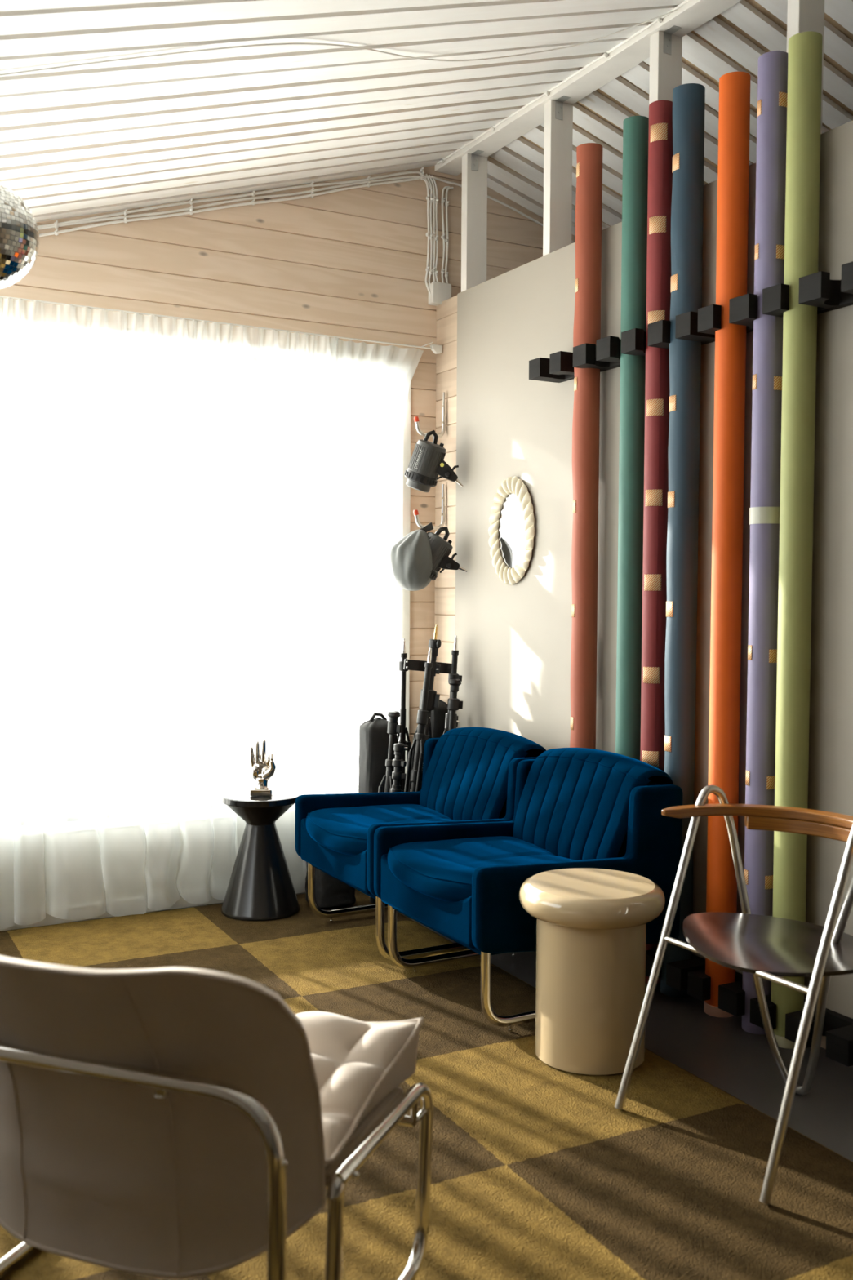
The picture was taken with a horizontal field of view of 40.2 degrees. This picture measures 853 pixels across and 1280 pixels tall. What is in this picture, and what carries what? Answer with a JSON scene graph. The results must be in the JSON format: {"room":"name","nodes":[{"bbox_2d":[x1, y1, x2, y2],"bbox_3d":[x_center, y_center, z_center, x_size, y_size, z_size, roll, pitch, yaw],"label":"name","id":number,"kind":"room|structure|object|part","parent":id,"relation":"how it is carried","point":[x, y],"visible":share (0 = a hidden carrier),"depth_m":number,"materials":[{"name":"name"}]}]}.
{"room":"studio","nodes":[
{"label":"studio","id":0,"kind":"room"},
{"bbox_2d":[0,165,575,746],"bbox_3d":[-0.199,-0.523,5.062,6.270,3.142,0.120,-1,3,-29],"label":"wall","id":1,"kind":"structure","parent":0,"point":[350,263],"depth_m":4.80,"materials":[{"name":"brown wood"}]},
{"bbox_2d":[0,891,306,931],"bbox_3d":[-1.283,1.037,4.458,3.003,0.062,0.018,-1,3,-29],"label":"baseboard","id":2,"kind":"structure","parent":1,"relation":"attached to","point":[181,902],"depth_m":4.45,"materials":[{"name":"white"}]},
{"bbox_2d":[0,295,442,354],"bbox_3d":[-1.319,-1.233,4.284,3.160,0.041,0.060,-1,3,-29],"label":"rail","id":3,"kind":"object","parent":1,"relation":"attached to","point":[437,349],"visible":1,"depth_m":4.61,"materials":[{"name":"white metal"}]},
{"bbox_2d":[0,297,352,929],"bbox_3d":[-1.503,-0.085,4.238,2.758,2.299,0.108,-1,3,-29],"label":"curtain","id":4,"kind":"object","parent":3,"relation":"hanging from","point":[169,597],"visible":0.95,"depth_m":4.47,"materials":[{"name":"white fabric"}]},
{"bbox_2d":[334,338,423,793],"bbox_3d":[-0.209,-0.112,4.963,0.445,2.280,0.034,-1,3,-29],"label":"curtain","id":5,"kind":"object","parent":3,"relation":"hanging from","point":[373,381],"visible":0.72,"depth_m":4.93,"materials":[{"name":"white fabric"}]},
{"bbox_2d":[37,167,428,227],"bbox_3d":[-1.373,-1.530,4.286,3.158,0.951,0.023,-1,3,-29],"label":"cable","id":6,"kind":"object","parent":1,"relation":"attached to","point":[253,193],"visible":0.95,"depth_m":4.61,"materials":[{"name":"white plastic"}]},
{"bbox_2d":[37,171,431,230],"bbox_3d":[-1.367,-1.510,4.290,3.172,0.951,0.023,-1,3,-29],"label":"cable","id":7,"kind":"object","parent":1,"relation":"attached to","point":[313,189],"visible":0.97,"depth_m":4.60,"materials":[{"name":"white plastic"}]},
{"bbox_2d":[39,174,574,243],"bbox_3d":[-0.784,-1.506,4.610,4.503,0.965,0.023,-1,3,-29],"label":"cable","id":8,"kind":"object","parent":1,"relation":"attached to","point":[368,184],"visible":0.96,"depth_m":4.67,"materials":[{"name":"white plastic"}]},
{"bbox_2d":[393,381,411,773],"bbox_3d":[-1.379,-0.226,4.424,2.919,1.902,0.137,-1,3,-29],"label":"window","id":9,"kind":"structure","parent":1,"relation":"in","point":[402,492],"depth_m":5.05,"materials":[{"name":"white"}]},
{"bbox_2d":[422,173,431,293],"bbox_3d":[0.007,-1.743,5.033,0.058,0.530,0.023,-1,3,-29],"label":"cable","id":10,"kind":"object","parent":1,"relation":"attached to","point":[427,269],"visible":1,"depth_m":5.04,"materials":[{"name":"white plastic"}]},
{"bbox_2d":[425,173,433,286],"bbox_3d":[0.014,-1.744,5.037,0.043,0.529,0.023,-1,3,-29],"label":"cable","id":11,"kind":"object","parent":1,"relation":"attached to","point":[430,273],"visible":1,"depth_m":5.04,"materials":[{"name":"white plastic"}]},
{"bbox_2d":[427,174,435,281],"bbox_3d":[0.024,-1.772,5.042,0.038,0.473,0.023,-1,3,-29],"label":"cable","id":12,"kind":"object","parent":1,"relation":"attached to","point":[430,178],"visible":1,"depth_m":5.05,"materials":[{"name":"white plastic"}]},
{"bbox_2d":[431,175,439,281],"bbox_3d":[0.038,-1.772,5.049,0.043,0.473,0.023,-1,3,-29],"label":"cable","id":13,"kind":"object","parent":1,"relation":"attached to","point":[433,179],"visible":1,"depth_m":5.05,"materials":[{"name":"white plastic"}]},
{"bbox_2d":[428,281,451,306],"bbox_3d":[0.058,-1.500,5.063,0.094,0.094,0.046,-1,3,-29],"label":"junction box","id":14,"kind":"object","parent":1,"relation":"attached to","point":[440,291],"visible":0.77,"depth_m":5.04,"materials":[{"name":"white plastic"}]},
{"bbox_2d":[440,186,449,283],"bbox_3d":[0.083,-1.757,5.075,0.041,0.440,0.023,-1,3,-29],"label":"cable","id":15,"kind":"object","parent":1,"relation":"attached to","point":[442,201],"visible":1,"depth_m":5.07,"materials":[{"name":"white plastic"}]},
{"bbox_2d":[444,186,453,283],"bbox_3d":[0.100,-1.749,5.084,0.041,0.455,0.023,-1,3,-29],"label":"cable","id":16,"kind":"object","parent":1,"relation":"attached to","point":[446,204],"visible":1,"depth_m":5.08,"materials":[{"name":"white plastic"}]},
{"bbox_2d":[0,0,852,235],"bbox_3d":[1.613,-1.437,1.881,6.320,1.030,7.182,-1,3,-29],"label":"ceiling","id":17,"kind":"structure","parent":0,"point":[92,139],"depth_m":3.62,"materials":[{"name":"white wood"}]},
{"bbox_2d":[0,183,39,288],"bbox_3d":[-1.062,-1.098,2.795,0.252,0.503,0.252,-1,3,-29],"label":"ball","id":18,"kind":"object","parent":17,"relation":"hanging from","point":[19,235],"visible":1,"depth_m":2.75,"materials":[{"name":"silver mirror"}]},
{"bbox_2d":[0,8,677,75],"bbox_3d":[-0.191,-1.657,3.290,2.077,0.619,0.281,-1,3,-29],"label":"cable","id":19,"kind":"object","parent":17,"relation":"attached to","point":[299,43],"visible":1,"depth_m":3.11,"materials":[{"name":"white plastic"}]},
{"bbox_2d":[435,0,742,176],"bbox_3d":[1.787,-1.907,1.974,0.112,0.028,7.089,-1,3,-29],"label":"ridge beam","id":20,"kind":"structure","parent":17,"relation":"attached to","point":[694,14],"depth_m":4.12,"materials":[{"name":"white paint"}]},
{"bbox_2d":[436,0,690,164],"bbox_3d":[0.730,-1.988,3.765,0.018,0.020,2.850,-1,3,-29],"label":"cable","id":21,"kind":"object","parent":20,"relation":"attached to","point":[605,55],"visible":0.99,"depth_m":4.17,"materials":[{"name":"white plastic"}]},
{"bbox_2d":[489,0,852,226],"bbox_3d":[1.591,-1.484,1.920,6.520,1.142,7.351,-1,3,-29],"label":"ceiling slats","id":22,"kind":"structure","parent":17,"relation":"attached to","point":[753,2],"depth_m":3.98,"materials":[{"name":"white wood"}]},
{"bbox_2d":[2,889,852,1161],"bbox_3d":[1.590,1.246,2.007,6.420,0.120,7.391,-1,3,-29],"label":"floor","id":23,"kind":"structure","parent":0,"point":[742,1064],"depth_m":3.12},
{"bbox_2d":[358,712,396,793],"bbox_3d":[-0.203,0.671,4.866,0.148,0.738,0.114,-1,3,-29],"label":"equipment bag","id":24,"kind":"object","parent":23,"relation":"on","point":[374,738],"visible":0.3,"depth_m":4.80,"materials":[{"name":"black fabric"}]},
{"bbox_3d":[-0.201,0.321,4.852,0.083,0.039,0.013,-1,3,-29],"label":"carry handle","id":25,"kind":"part","parent":24,"relation":"part of","materials":[{"name":"black fabric"}]},
{"bbox_2d":[396,638,410,791],"bbox_3d":[-0.102,0.517,4.928,0.072,1.046,0.074,-1,3,-29],"label":"stand","id":26,"kind":"object","parent":23,"relation":"on","point":[401,736],"visible":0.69,"depth_m":4.90,"materials":[{"name":"black metal"}]},
{"bbox_3d":[-0.123,0.688,4.946,0.036,0.641,0.019,1,2,19],"label":"leg","id":27,"kind":"part","parent":26,"relation":"part of","materials":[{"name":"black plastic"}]},
{"bbox_3d":[-0.109,0.689,4.907,0.023,0.641,0.030,0,2,-1],"label":"leg","id":28,"kind":"part","parent":26,"relation":"part of","materials":[{"name":"black plastic"}]},
{"bbox_3d":[-0.082,0.689,4.941,0.029,0.641,0.018,0,2,-16],"label":"leg","id":29,"kind":"part","parent":26,"relation":"part of","materials":[{"name":"black plastic"}]},
{"bbox_2d":[404,648,432,791],"bbox_3d":[-0.050,0.543,4.711,0.177,1.020,0.075,-1,3,-29],"label":"stand","id":30,"kind":"object","parent":23,"relation":"on","point":[424,717],"visible":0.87,"depth_m":4.72,"materials":[{"name":"black metal"}]},
{"bbox_3d":[-0.088,0.705,4.727,0.108,0.621,0.023,-1,3,-29],"label":"leg","id":31,"kind":"part","parent":30,"relation":"part of","materials":[{"name":"black plastic"}]},
{"bbox_3d":[-0.047,0.709,4.694,0.099,0.622,0.028,-2,3,-42],"label":"leg","id":32,"kind":"part","parent":30,"relation":"part of","materials":[{"name":"black plastic"}]},
{"bbox_3d":[-0.045,0.710,4.744,0.090,0.624,0.020,-1,3,-33],"label":"leg","id":33,"kind":"part","parent":30,"relation":"part of","materials":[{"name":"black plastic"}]},
{"bbox_2d":[408,625,440,791],"bbox_3d":[-0.031,0.493,4.836,0.182,1.110,0.085,0,2,-13],"label":"stand","id":34,"kind":"object","parent":23,"relation":"on","point":[433,703],"visible":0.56,"depth_m":4.83,"materials":[{"name":"black metal"}]},
{"bbox_3d":[-0.071,0.670,4.862,0.104,0.680,0.022,0,2,-12],"label":"leg","id":35,"kind":"part","parent":34,"relation":"part of","materials":[{"name":"black plastic"}]},
{"bbox_3d":[-0.037,0.674,4.813,0.096,0.681,0.028,-1,3,-26],"label":"leg","id":36,"kind":"part","parent":34,"relation":"part of","materials":[{"name":"black plastic"}]},
{"bbox_2d":[403,658,451,673],"bbox_3d":[0.006,0.111,4.883,0.213,0.065,0.021,-1,3,-21],"label":"wall bracket","id":37,"kind":"object","parent":34,"relation":"attached to","point":[409,664],"visible":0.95,"depth_m":4.87,"materials":[{"name":"black plastic"}]},
{"bbox_3d":[-0.018,0.676,4.867,0.087,0.682,0.020,0,2,-17],"label":"leg","id":38,"kind":"part","parent":34,"relation":"part of","materials":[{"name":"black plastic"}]},
{"bbox_2d":[0,888,852,1279],"bbox_3d":[-0.399,1.160,2.162,2.777,0.014,4.862,-1,3,-28],"label":"rug","id":39,"kind":"object","parent":23,"relation":"on","point":[537,1173],"visible":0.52,"depth_m":2.60,"materials":[{"name":"carpet"}]},
{"bbox_2d":[0,955,433,1279],"bbox_3d":[-0.442,0.798,1.978,0.731,0.722,0.694,1,3,21],"label":"lounge chair","id":40,"kind":"object","parent":39,"relation":"on","point":[172,1122],"visible":1,"depth_m":1.75,"materials":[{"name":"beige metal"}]},
{"bbox_3d":[-0.137,0.988,1.812,0.026,0.336,0.085,1,3,21],"label":"leg","id":41,"kind":"part","parent":40,"relation":"part of","materials":[{"name":"silver metal"}]},
{"bbox_2d":[295,1011,419,1166],"bbox_3d":[-0.409,0.756,2.068,0.670,0.126,0.493,1,3,21],"label":"seat cushion","id":42,"kind":"object","parent":40,"relation":"on","point":[360,1067],"depth_m":2.04,"materials":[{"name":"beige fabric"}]},
{"bbox_2d":[221,787,300,920],"bbox_3d":[-0.645,0.825,4.534,0.304,0.455,0.304,-1,3,-29],"label":"side table","id":43,"kind":"object","parent":39,"relation":"on","point":[260,887],"visible":0.88,"depth_m":4.45,"materials":[{"name":"black paint"}]},
{"bbox_2d":[249,739,275,795],"bbox_3d":[-0.629,0.490,4.492,0.104,0.215,0.078,0,2,-1],"label":"sculpture","id":44,"kind":"object","parent":43,"relation":"on","point":[262,769],"visible":1,"depth_m":4.49,"materials":[{"name":"silver metal"}]},
{"bbox_2d":[305,862,355,907],"bbox_3d":[-0.381,0.940,4.616,0.175,0.220,0.176,-1,3,-29],"label":"equipment bag","id":45,"kind":"object","parent":39,"relation":"on","point":[330,891],"visible":0.34,"depth_m":4.53,"materials":[{"name":"black fabric"}]},
{"bbox_2d":[369,711,401,902],"bbox_3d":[-0.158,0.668,4.651,0.125,0.770,0.074,-1,3,-29],"label":"stand","id":46,"kind":"object","parent":39,"relation":"on","point":[394,728],"visible":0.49,"depth_m":4.65,"materials":[{"name":"black plastic"}]},
{"bbox_3d":[-0.192,0.778,4.664,0.066,0.480,0.023,-1,3,-29],"label":"leg","id":47,"kind":"part","parent":46,"relation":"part of","materials":[{"name":"black plastic"}]},
{"bbox_3d":[-0.151,0.781,4.633,0.027,0.480,0.058,2,3,39],"label":"leg","id":48,"kind":"part","parent":46,"relation":"part of","materials":[{"name":"black plastic"}]},
{"bbox_2d":[390,743,408,792],"bbox_3d":[-0.127,0.732,4.589,0.121,0.648,0.075,-1,3,-29],"label":"stand","id":49,"kind":"object","parent":39,"relation":"on","point":[397,762],"visible":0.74,"depth_m":4.58,"materials":[{"name":"black plastic"}]},
{"bbox_2d":[295,726,546,960],"bbox_3d":[-0.029,0.703,4.227,0.756,0.731,0.660,-1,3,-29],"label":"armchair","id":50,"kind":"object","parent":39,"relation":"on","point":[469,774],"visible":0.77,"depth_m":4.22,"materials":[{"name":"blue fabric"}]},
{"bbox_3d":[-0.312,0.747,4.074,0.046,0.153,0.568,-1,3,-29],"label":"panel","id":51,"kind":"part","parent":50,"relation":"part of","materials":[{"name":"blue fabric"}]},
{"bbox_3d":[-0.010,0.818,4.243,0.655,0.050,0.568,-1,3,-29],"label":"seat","id":52,"kind":"part","parent":50,"relation":"part of","materials":[{"name":"blue fabric"}]},
{"bbox_3d":[-0.190,0.919,4.478,0.578,0.247,0.029,-1,3,-29],"label":"leg","id":53,"kind":"part","parent":50,"relation":"part of","materials":[{"name":"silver metal"}]},
{"bbox_3d":[-0.164,0.630,4.500,0.728,0.480,0.046,-1,3,-29],"label":"panel","id":54,"kind":"part","parent":50,"relation":"part of","materials":[{"name":"blue fabric"}]},
{"bbox_2d":[306,804,456,855],"bbox_3d":[-0.109,0.684,4.183,0.573,0.105,0.562,-1,3,-29],"label":"seat cushion","id":55,"kind":"object","parent":50,"relation":"on","point":[331,829],"depth_m":4.20,"materials":[{"name":"blue fabric"}]},
{"bbox_3d":[0.087,0.942,3.973,0.578,0.247,0.029,-1,3,-29],"label":"leg","id":56,"kind":"part","parent":50,"relation":"part of","materials":[{"name":"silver metal"}]},
{"bbox_3d":[0.131,0.654,3.962,0.728,0.480,0.046,-1,3,-29],"label":"panel","id":57,"kind":"part","parent":50,"relation":"part of","materials":[{"name":"blue fabric"}]},
{"bbox_2d":[419,726,546,820],"bbox_3d":[0.197,0.517,4.343,0.238,0.366,0.564,-1,3,-29],"label":"cushion","id":58,"kind":"object","parent":50,"relation":"on","point":[467,770],"depth_m":4.27,"materials":[{"name":"blue fabric"}]},
{"bbox_3d":[0.254,0.630,4.380,0.065,0.488,0.568,-1,3,-29],"label":"panel","id":59,"kind":"part","parent":50,"relation":"part of","materials":[{"name":"blue fabric"}]},
{"bbox_2d":[373,747,682,1031],"bbox_3d":[0.290,0.729,3.646,0.756,0.731,0.660,-1,3,-29],"label":"armchair","id":60,"kind":"object","parent":39,"relation":"on","point":[575,807],"visible":0.9,"depth_m":3.54,"materials":[{"name":"blue fabric"}]},
{"bbox_3d":[0.007,0.773,3.492,0.046,0.153,0.568,-1,3,-29],"label":"panel","id":61,"kind":"part","parent":60,"relation":"part of","materials":[{"name":"blue fabric"}]},
{"bbox_3d":[0.130,0.945,3.896,0.578,0.247,0.029,-1,3,-29],"label":"leg","id":62,"kind":"part","parent":60,"relation":"part of","materials":[{"name":"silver metal"}]},
{"bbox_3d":[0.309,0.844,3.661,0.655,0.050,0.568,-1,3,-29],"label":"seat","id":63,"kind":"part","parent":60,"relation":"part of","materials":[{"name":"blue fabric"}]},
{"bbox_3d":[0.155,0.656,3.919,0.728,0.480,0.046,-1,3,-29],"label":"panel","id":64,"kind":"part","parent":60,"relation":"part of","materials":[{"name":"blue fabric"}]},
{"bbox_2d":[387,835,574,902],"bbox_3d":[0.210,0.709,3.601,0.573,0.105,0.562,-1,3,-29],"label":"seat cushion","id":65,"kind":"object","parent":60,"relation":"on","point":[423,868],"depth_m":3.61,"materials":[{"name":"blue fabric"}]},
{"bbox_3d":[0.406,0.968,3.391,0.578,0.247,0.029,-1,3,-29],"label":"leg","id":66,"kind":"part","parent":60,"relation":"part of","materials":[{"name":"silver metal"}]},
{"bbox_3d":[0.450,0.680,3.381,0.728,0.480,0.046,-1,3,-29],"label":"panel","id":67,"kind":"part","parent":60,"relation":"part of","materials":[{"name":"blue fabric"}]},
{"bbox_2d":[513,747,673,860],"bbox_3d":[0.516,0.543,3.761,0.238,0.366,0.564,-1,3,-29],"label":"cushion","id":68,"kind":"object","parent":60,"relation":"on","point":[574,803],"depth_m":3.69,"materials":[{"name":"blue fabric"}]},
{"bbox_3d":[0.574,0.656,3.798,0.065,0.488,0.568,-1,3,-29],"label":"panel","id":69,"kind":"part","parent":60,"relation":"part of","materials":[{"name":"blue fabric"}]},
{"bbox_2d":[519,867,665,1075],"bbox_3d":[0.442,0.884,3.139,0.388,0.466,0.388,-1,3,-29],"label":"side table","id":70,"kind":"object","parent":39,"relation":"on","point":[591,923],"visible":0.99,"depth_m":3.01,"materials":[{"name":"beige paint"}]},
{"bbox_2d":[614,784,852,1204],"bbox_3d":[0.802,0.753,2.668,0.508,0.796,0.585,-1,3,-29],"label":"folding chair","id":71,"kind":"object","parent":39,"relation":"on","point":[771,948],"visible":1,"depth_m":2.78,"materials":[{"name":"silver metal"}]},
{"bbox_3d":[0.861,0.429,2.703,0.305,0.023,0.581,-2,3,-39],"label":"rail","id":72,"kind":"part","parent":71,"relation":"part of","materials":[{"name":"brown wood"}]},
{"bbox_3d":[0.822,0.713,2.722,0.366,0.036,0.497,-1,3,-29],"label":"seat","id":73,"kind":"part","parent":71,"relation":"part of","materials":[{"name":"black"}]},
{"bbox_2d":[428,699,448,737],"bbox_3d":[0.035,0.648,5.024,0.102,0.804,0.124,-1,3,-29],"label":"equipment bag","id":74,"kind":"object","parent":23,"relation":"on","point":[438,714],"visible":0.07,"depth_m":4.95,"materials":[{"name":"black fabric"}]},
{"bbox_2d":[443,635,462,733],"bbox_3d":[0.090,0.521,4.859,0.134,1.078,0.072,-1,3,-29],"label":"stand","id":75,"kind":"object","parent":23,"relation":"on","point":[453,675],"visible":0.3,"depth_m":4.86,"materials":[{"name":"black plastic"}]},
{"bbox_2d":[447,679,462,730],"bbox_3d":[0.084,0.612,4.777,0.078,0.905,0.135,3,3,43],"label":"stand","id":76,"kind":"object","parent":23,"relation":"on","point":[454,704],"visible":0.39,"depth_m":4.77,"materials":[{"name":"black plastic"}]},
{"bbox_2d":[569,142,602,749],"bbox_3d":[0.551,-0.299,4.061,0.092,2.786,0.086,-1,3,-29],"label":"paper roll","id":77,"kind":"object","parent":23,"relation":"on","point":[588,200],"visible":0.72,"depth_m":4.01,"materials":[{"name":"paper"}]},
{"bbox_2d":[615,115,648,760],"bbox_3d":[0.674,-0.292,3.844,0.084,2.791,0.083,0,2,2],"label":"paper roll","id":78,"kind":"object","parent":23,"relation":"on","point":[635,128],"visible":0.69,"depth_m":3.80,"materials":[{"name":"teal paper"}]},
{"bbox_2d":[640,99,673,983],"bbox_3d":[0.733,-0.290,3.733,0.080,2.796,0.080,-1,3,-29],"label":"paper roll","id":79,"kind":"object","parent":23,"relation":"on","point":[660,153],"visible":0.62,"depth_m":3.69,"materials":[{"name":"red paper"}]},
{"bbox_2d":[660,83,705,997],"bbox_3d":[0.795,-0.285,3.620,0.096,2.796,0.092,-1,3,-29],"label":"paper roll","id":80,"kind":"object","parent":23,"relation":"on","point":[688,100],"visible":0.79,"depth_m":3.58,"materials":[{"name":"blue paper"}]},
{"bbox_2d":[703,71,751,1017],"bbox_3d":[0.890,-0.258,3.451,0.092,2.758,0.092,-1,3,-29],"label":"paper roll","id":81,"kind":"object","parent":23,"relation":"on","point":[734,116],"visible":0.89,"depth_m":3.41,"materials":[{"name":"orange paper"}]},
{"bbox_2d":[742,50,787,1034],"bbox_3d":[0.962,-0.251,3.314,0.088,2.756,0.088,0,2,-4],"label":"paper roll","id":82,"kind":"object","parent":23,"relation":"on","point":[772,70],"visible":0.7,"depth_m":3.28,"materials":[{"name":"purple paper"}]},
{"bbox_2d":[771,31,822,1048],"bbox_3d":[1.018,-0.249,3.216,0.092,2.761,0.092,-1,3,-29],"label":"paper roll","id":83,"kind":"object","parent":23,"relation":"on","point":[805,48],"visible":0.83,"depth_m":3.18,"materials":[{"name":"green"}]},
{"bbox_2d":[434,295,826,1048],"bbox_3d":[1.784,-0.072,2.055,0.100,2.512,7.091,-1,3,-29],"label":"wall","id":84,"kind":"structure","parent":0,"point":[446,313],"depth_m":5.03,"materials":[{"name":"brown wood"}]},
{"bbox_2d":[413,484,444,529],"bbox_3d":[0.013,-0.571,4.988,0.162,0.198,0.021,-1,3,-34],"label":"wall hook","id":85,"kind":"object","parent":84,"relation":"attached to","point":[415,512],"visible":0.91,"depth_m":5.02,"materials":[{"name":"silver metal"}]},
{"bbox_2d":[390,522,466,591],"bbox_3d":[0.010,-0.347,4.870,0.323,0.285,0.198,0,2,0],"label":"lamp","id":86,"kind":"object","parent":85,"relation":"hanging from","point":[416,559],"visible":1,"depth_m":4.82,"materials":[{"name":"grey fabric"}]},
{"bbox_3d":[0.024,-0.366,4.878,0.172,0.173,0.131,0,2,0],"label":"casing","id":87,"kind":"part","parent":86,"relation":"part of","materials":[{"name":"grey"}]},
{"bbox_3d":[0.063,-0.439,4.870,0.069,0.068,0.036,-1,3,-33],"label":"handle","id":88,"kind":"part","parent":86,"relation":"part of","materials":[{"name":"black plastic"}]},
{"bbox_3d":[0.091,-0.320,4.846,0.075,0.086,0.037,0,2,0],"label":"clamp lever","id":89,"kind":"part","parent":86,"relation":"part of","materials":[{"name":"black plastic"}]},
{"bbox_2d":[413,392,445,437],"bbox_3d":[0.015,-0.964,4.972,0.162,0.198,0.021,-1,3,-34],"label":"wall hook","id":90,"kind":"object","parent":84,"relation":"attached to","point":[416,418],"visible":0.92,"depth_m":5.00,"materials":[{"name":"silver metal"}]},
{"bbox_2d":[404,430,463,492],"bbox_3d":[0.019,-0.745,4.859,0.238,0.256,0.142,2,3,32],"label":"lamp","id":91,"kind":"object","parent":90,"relation":"hanging from","point":[426,463],"visible":1,"depth_m":4.83,"materials":[{"name":"grey"}]},
{"bbox_3d":[0.002,-0.755,4.871,0.162,0.164,0.131,2,3,28],"label":"casing","id":92,"kind":"part","parent":91,"relation":"part of","materials":[{"name":"grey"}]},
{"bbox_3d":[0.017,-0.840,4.847,0.066,0.065,0.036,-1,3,-29],"label":"handle","id":93,"kind":"part","parent":91,"relation":"part of","materials":[{"name":"black plastic"}]},
{"bbox_3d":[0.088,-0.697,4.842,0.093,0.062,0.037,0,2,0],"label":"clamp lever","id":94,"kind":"part","parent":91,"relation":"part of","materials":[{"name":"black plastic"}]},
{"bbox_2d":[461,150,487,292],"bbox_3d":[0.212,-1.738,4.870,0.100,0.566,0.095,-1,3,-29],"label":"post","id":95,"kind":"object","parent":84,"relation":"on","point":[474,166],"visible":0.84,"depth_m":4.87,"materials":[{"name":"white paint"}]},
{"bbox_2d":[488,476,534,585],"bbox_3d":[0.328,-0.426,4.553,0.028,0.424,0.325,-1,3,-29],"label":"wall mirror","id":96,"kind":"object","parent":84,"relation":"attached to","point":[511,530],"visible":1,"depth_m":4.55,"materials":[{"name":"beige mirror"}]},
{"bbox_3d":[0.336,-0.426,4.557,0.004,0.324,0.220,-1,3,-29],"label":"glass","id":97,"kind":"part","parent":96,"relation":"part of","materials":[{"name":"white mirror"}]},
{"bbox_2d":[454,222,622,752],"bbox_3d":[0.418,-0.230,4.434,0.008,2.414,1.215,-1,3,-29],"label":"wall panel","id":98,"kind":"object","parent":84,"relation":"attached to","point":[514,642],"depth_m":4.45,"materials":[{"name":"white paint"}]},
{"bbox_2d":[542,95,573,256],"bbox_3d":[0.504,-1.714,4.340,0.100,0.566,0.095,-1,3,-29],"label":"post","id":99,"kind":"object","parent":84,"relation":"on","point":[558,115],"visible":0.86,"depth_m":4.34,"materials":[{"name":"white paint"}]},
{"bbox_2d":[648,25,682,105],"bbox_3d":[0.795,-1.691,3.808,0.100,0.566,0.095,-1,3,-29],"label":"post","id":100,"kind":"object","parent":84,"relation":"on","point":[665,48],"visible":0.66,"depth_m":3.80,"materials":[{"name":"white paint"}]},
{"bbox_2d":[528,261,852,382],"bbox_3d":[0.820,-0.944,3.529,0.134,0.068,1.629,-1,3,-29],"label":"rack","id":101,"kind":"object","parent":84,"relation":"attached to","point":[817,290],"visible":0.84,"depth_m":3.47,"materials":[{"name":"black metal"}]},
{"bbox_2d":[645,948,852,1066],"bbox_3d":[0.809,1.030,3.611,0.134,0.068,1.629,-1,3,-29],"label":"rack","id":102,"kind":"object","parent":84,"relation":"attached to","point":[690,975],"visible":0.35,"depth_m":3.33,"materials":[{"name":"black metal"}]},
{"bbox_3d":[0.856,1.029,3.637,0.026,0.068,1.629,-1,3,-29],"label":"rail","id":103,"kind":"part","parent":102,"relation":"part of","materials":[{"name":"black metal"}]},
{"bbox_2d":[692,120,852,1018],"bbox_3d":[1.006,-0.182,3.363,0.008,2.414,1.220,-1,3,-29],"label":"wall panel","id":104,"kind":"object","parent":84,"relation":"attached to","point":[830,767],"depth_m":3.20,"materials":[{"name":"white paint"}]},
{"bbox_2d":[786,0,824,134],"bbox_3d":[1.085,-1.667,3.280,0.100,0.566,0.095,-1,3,-29],"label":"post","id":105,"kind":"object","parent":84,"relation":"on","point":[803,15],"visible":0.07,"depth_m":3.28,"materials":[{"name":"white paint"}]}
]}

